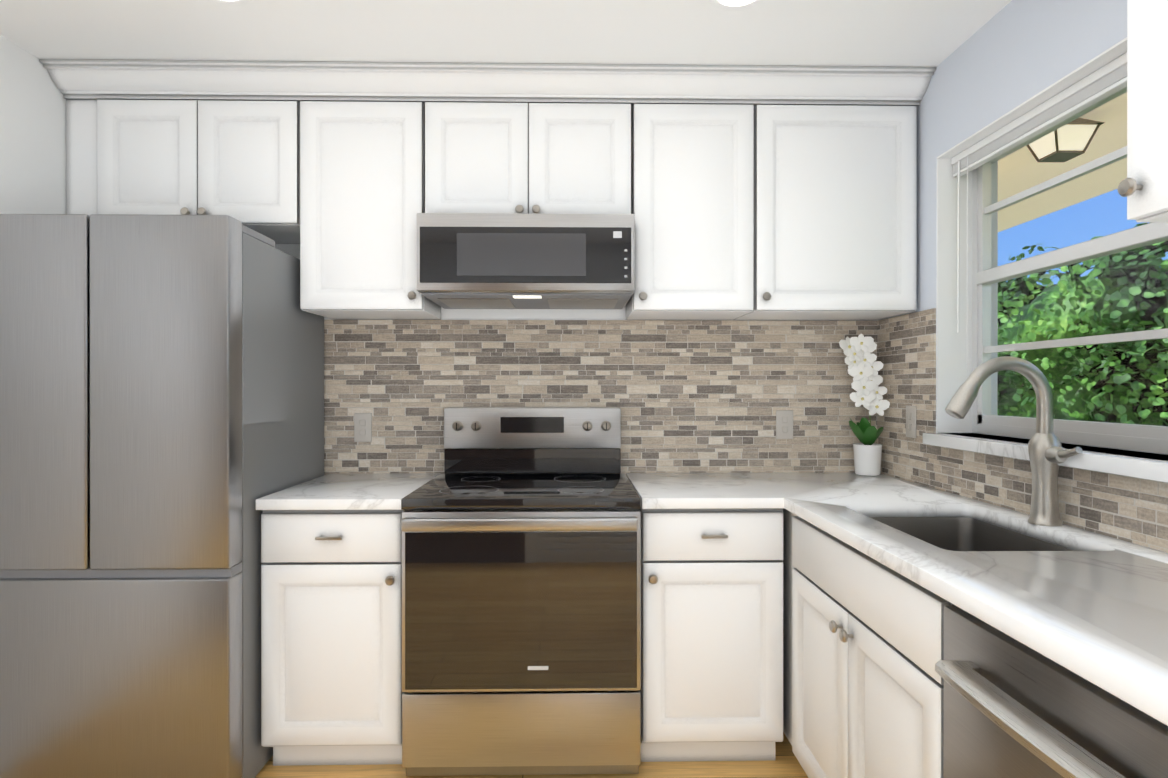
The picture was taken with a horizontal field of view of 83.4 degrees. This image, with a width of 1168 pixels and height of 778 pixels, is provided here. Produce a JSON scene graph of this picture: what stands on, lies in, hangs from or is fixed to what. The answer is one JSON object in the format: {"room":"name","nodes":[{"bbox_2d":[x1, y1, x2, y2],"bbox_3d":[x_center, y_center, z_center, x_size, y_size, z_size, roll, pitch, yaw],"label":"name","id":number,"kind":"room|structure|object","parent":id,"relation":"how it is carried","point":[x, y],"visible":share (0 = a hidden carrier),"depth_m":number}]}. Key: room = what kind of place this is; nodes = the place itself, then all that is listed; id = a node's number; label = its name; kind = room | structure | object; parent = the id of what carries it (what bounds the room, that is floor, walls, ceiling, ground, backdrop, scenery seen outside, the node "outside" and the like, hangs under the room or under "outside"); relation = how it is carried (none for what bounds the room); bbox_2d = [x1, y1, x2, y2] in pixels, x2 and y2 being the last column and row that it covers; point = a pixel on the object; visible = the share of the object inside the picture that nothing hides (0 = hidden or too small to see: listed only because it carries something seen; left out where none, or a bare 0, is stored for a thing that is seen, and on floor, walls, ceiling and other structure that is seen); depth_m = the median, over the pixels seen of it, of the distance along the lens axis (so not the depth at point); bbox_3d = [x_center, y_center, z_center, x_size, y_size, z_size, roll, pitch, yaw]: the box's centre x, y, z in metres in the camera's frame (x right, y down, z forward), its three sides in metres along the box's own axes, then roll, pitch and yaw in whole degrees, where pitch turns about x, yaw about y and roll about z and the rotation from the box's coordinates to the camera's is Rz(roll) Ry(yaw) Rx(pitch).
{"room":"kitchen","nodes":[
{"label":"kitchen","id":0,"kind":"room"},
{"bbox_2d":[0,35,65,213],"bbox_3d":[-1.909,0.062,1.030,0.100,2.400,3.350,0,0,-1],"label":"wall","id":1,"kind":"structure","parent":0,"point":[32,140],"depth_m":2.22},
{"bbox_2d":[0,0,1011,66],"bbox_3d":[-0.295,-1.163,1.058,3.330,0.050,3.550,0,0,-1],"label":"ceiling","id":2,"kind":"structure","parent":0,"point":[899,33],"depth_m":2.08},
{"bbox_2d":[208,0,251,5],"bbox_3d":[-1.034,-1.136,1.854,0.176,0.006,0.176,0,0,-1],"label":"recessed light","id":3,"kind":"object","parent":2,"relation":"in","point":[233,2],"visible":1,"depth_m":1.92},
{"bbox_2d":[709,0,763,10],"bbox_3d":[0.446,-1.136,1.881,0.176,0.006,0.176,0,0,-1],"label":"recessed light","id":4,"kind":"object","parent":2,"relation":"in","point":[732,5],"visible":1,"depth_m":1.94},
{"bbox_2d":[255,732,807,777],"bbox_3d":[-0.295,1.287,1.061,3.330,0.050,3.550,0,0,-1],"label":"floor","id":5,"kind":"structure","parent":0,"point":[785,763],"depth_m":2.16},
{"bbox_2d":[0,214,323,777],"bbox_3d":[-1.464,0.372,2.304,0.820,1.775,0.760,0,0,-1],"label":"fridge","id":6,"kind":"object","parent":5,"relation":"on","point":[161,404],"visible":0.96,"depth_m":1.93},
{"bbox_2d":[261,509,403,765],"bbox_3d":[-0.818,0.823,2.411,0.456,0.872,0.611,0,0,-1],"label":"base cabinet","id":7,"kind":"object","parent":5,"relation":"on","point":[331,580],"depth_m":2.11},
{"bbox_2d":[401,408,640,775],"bbox_3d":[-0.203,0.669,2.369,0.756,1.182,0.713,0,0,-1],"label":"range","id":8,"kind":"object","parent":5,"relation":"on","point":[521,592],"visible":1,"depth_m":2.08},
{"bbox_2d":[639,508,782,761],"bbox_3d":[0.415,0.823,2.433,0.466,0.872,0.611,0,0,-1],"label":"base cabinet","id":9,"kind":"object","parent":5,"relation":"on","point":[711,689],"depth_m":2.13},
{"bbox_2d":[783,508,953,777],"bbox_3d":[0.948,0.825,1.277,0.617,0.873,2.938,0,0,-1],"label":"base cabinet","id":10,"kind":"object","parent":5,"relation":"on","point":[863,654],"visible":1,"depth_m":1.60},
{"bbox_2d":[256,472,1167,725],"bbox_3d":[0.115,0.369,1.262,2.286,0.035,2.940,0,0,-1],"label":"countertop","id":11,"kind":"structure","parent":10,"relation":"on","point":[1091,607],"depth_m":1.37},
{"bbox_2d":[839,334,889,475],"bbox_3d":[1.125,0.062,2.657,0.208,0.572,0.157,0,0,-1],"label":"orchid","id":12,"kind":"object","parent":11,"relation":"on","point":[863,366],"visible":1,"depth_m":2.64},
{"bbox_2d":[870,517,1072,550],"bbox_3d":[0.974,0.487,1.698,0.431,0.200,0.601,0,0,-1],"label":"sink","id":13,"kind":"object","parent":11,"relation":"in","point":[959,533],"visible":0.06,"depth_m":1.97},
{"bbox_2d":[945,356,1081,525],"bbox_3d":[1.089,0.133,1.663,0.295,0.435,0.155,0,0,-1],"label":"faucet","id":14,"kind":"object","parent":11,"relation":"on","point":[1047,452],"visible":1,"depth_m":1.69},
{"bbox_2d":[935,605,1167,777],"bbox_3d":[0.931,0.822,0.932,0.659,0.856,0.598,0,0,-1],"label":"dishwasher","id":15,"kind":"object","parent":5,"relation":"on","point":[1013,708],"visible":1,"depth_m":0.97},
{"bbox_2d":[274,244,877,320],"bbox_3d":[-0.326,0.059,2.784,3.330,2.400,0.100,0,0,-1],"label":"wall","id":16,"kind":"structure","parent":0,"point":[519,314],"depth_m":2.73},
{"bbox_2d":[90,99,301,243],"bbox_3d":[-1.405,-0.825,2.542,0.724,0.450,0.339,0,0,-1],"label":"upper cabinet","id":17,"kind":"object","parent":16,"relation":"attached to","point":[240,160],"depth_m":2.38},
{"bbox_2d":[294,101,440,319],"bbox_3d":[-0.815,-0.670,2.553,0.448,0.762,0.339,0,0,-1],"label":"upper cabinet","id":18,"kind":"object","parent":16,"relation":"attached to","point":[364,163],"depth_m":2.38},
{"bbox_2d":[426,102,637,222],"bbox_3d":[-0.207,-0.833,2.563,0.760,0.435,0.339,0,0,-1],"label":"upper cabinet","id":19,"kind":"object","parent":16,"relation":"attached to","point":[518,158],"depth_m":2.40},
{"bbox_2d":[417,213,634,308],"bbox_3d":[-0.206,-0.469,2.500,0.756,0.282,0.464,0,0,-1],"label":"over-the-range microwave","id":20,"kind":"object","parent":19,"relation":"attached to","point":[515,261],"visible":1,"depth_m":2.27},
{"bbox_2d":[324,320,876,474],"bbox_3d":[0.080,0.051,2.737,2.320,0.676,0.008,0,0,-1],"label":"wall tile","id":21,"kind":"structure","parent":16,"relation":"attached to","point":[699,396],"depth_m":2.73},
{"bbox_2d":[354,413,371,441],"bbox_3d":[-0.915,0.159,2.711,0.072,0.120,0.007,0,0,-1],"label":"electrical outlet","id":22,"kind":"object","parent":21,"relation":"attached to","point":[362,427],"visible":1,"depth_m":2.71},
{"bbox_2d":[776,410,792,438],"bbox_3d":[0.840,0.149,2.743,0.072,0.120,0.007,0,0,-1],"label":"electrical outlet","id":23,"kind":"object","parent":21,"relation":"attached to","point":[784,424],"visible":1,"depth_m":2.74},
{"bbox_2d":[626,104,761,319],"bbox_3d":[0.402,-0.670,2.575,0.450,0.762,0.339,0,0,-1],"label":"upper cabinet","id":24,"kind":"object","parent":16,"relation":"attached to","point":[698,229],"depth_m":2.41},
{"bbox_2d":[742,105,916,319],"bbox_3d":[0.929,-0.670,2.584,0.604,0.762,0.339,0,0,-1],"label":"upper cabinet","id":25,"kind":"object","parent":16,"relation":"attached to","point":[775,212],"depth_m":2.42},
{"bbox_2d":[879,0,1167,460],"bbox_3d":[1.380,0.062,1.090,0.220,2.400,3.350,0,0,-1],"label":"wall","id":26,"kind":"structure","parent":0,"point":[1010,56],"depth_m":2.02},
{"bbox_2d":[39,59,935,106],"bbox_3d":[-0.318,-1.095,2.361,3.128,0.086,0.142,0,0,-1],"label":"crown molding","id":27,"kind":"structure","parent":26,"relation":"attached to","point":[297,81],"depth_m":2.35},
{"bbox_2d":[877,308,1167,552],"bbox_3d":[1.263,0.053,1.258,0.008,0.676,2.992,0,0,-1],"label":"wall tiles","id":28,"kind":"structure","parent":26,"relation":"attached to","point":[1129,509],"depth_m":2.13},
{"bbox_2d":[906,406,915,437],"bbox_3d":[1.233,0.124,2.472,0.007,0.120,0.072,0,0,-1],"label":"electrical outlet","id":29,"kind":"object","parent":28,"relation":"attached to","point":[910,421],"visible":1,"depth_m":2.46},
{"bbox_2d":[923,433,1167,482],"bbox_3d":[1.297,0.176,1.736,0.173,0.040,1.184,0,0,-1],"label":"window sill","id":30,"kind":"structure","parent":26,"relation":"attached to","point":[1153,469],"depth_m":1.61},
{"bbox_2d":[936,37,1167,454],"bbox_3d":[1.346,-0.332,1.744,0.174,0.975,1.160,0,0,-1],"label":"window","id":31,"kind":"structure","parent":26,"relation":"in","point":[1151,438],"depth_m":2.15},
{"bbox_2d":[951,52,1126,377],"bbox_3d":[1.318,-0.388,1.743,0.040,0.848,1.136,0,0,-1],"label":"window blind","id":32,"kind":"object","parent":31,"relation":"attached to","point":[1103,82],"visible":0.94,"depth_m":1.89},
{"bbox_2d":[1117,0,1167,222],"bbox_3d":[1.091,-0.667,0.634,0.370,0.762,0.992,0,0,-1],"label":"upper cabinet","id":33,"kind":"object","parent":26,"relation":"attached to","point":[1143,187],"visible":1,"depth_m":1.08},
{"label":"outside","id":34,"kind":"structure","parent":0,"visible":0},
{"bbox_2d":[998,92,1126,231],"bbox_3d":[2.155,-1.211,2.777,1.370,0.300,16.000,0,0,-1],"label":"ceiling","id":35,"kind":"structure","parent":34,"point":[1022,164],"depth_m":3.24},
{"bbox_2d":[1027,118,1104,161],"bbox_3d":[1.893,-0.989,2.603,0.198,0.140,0.198,0,0,-1],"label":"lantern pendant","id":36,"kind":"object","parent":35,"relation":"hanging from","point":[1069,144],"depth_m":2.54},
{"bbox_3d":[9.620,1.292,3.916,16.300,0.050,30.000,0,0,-1],"label":"ground","id":37,"kind":"structure","parent":0,"visible":0},
{"bbox_2d":[997,222,1167,425],"bbox_3d":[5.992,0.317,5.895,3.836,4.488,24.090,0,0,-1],"label":"tree","id":38,"kind":"object","parent":37,"relation":"on","point":[1142,316],"depth_m":6.71}
]}

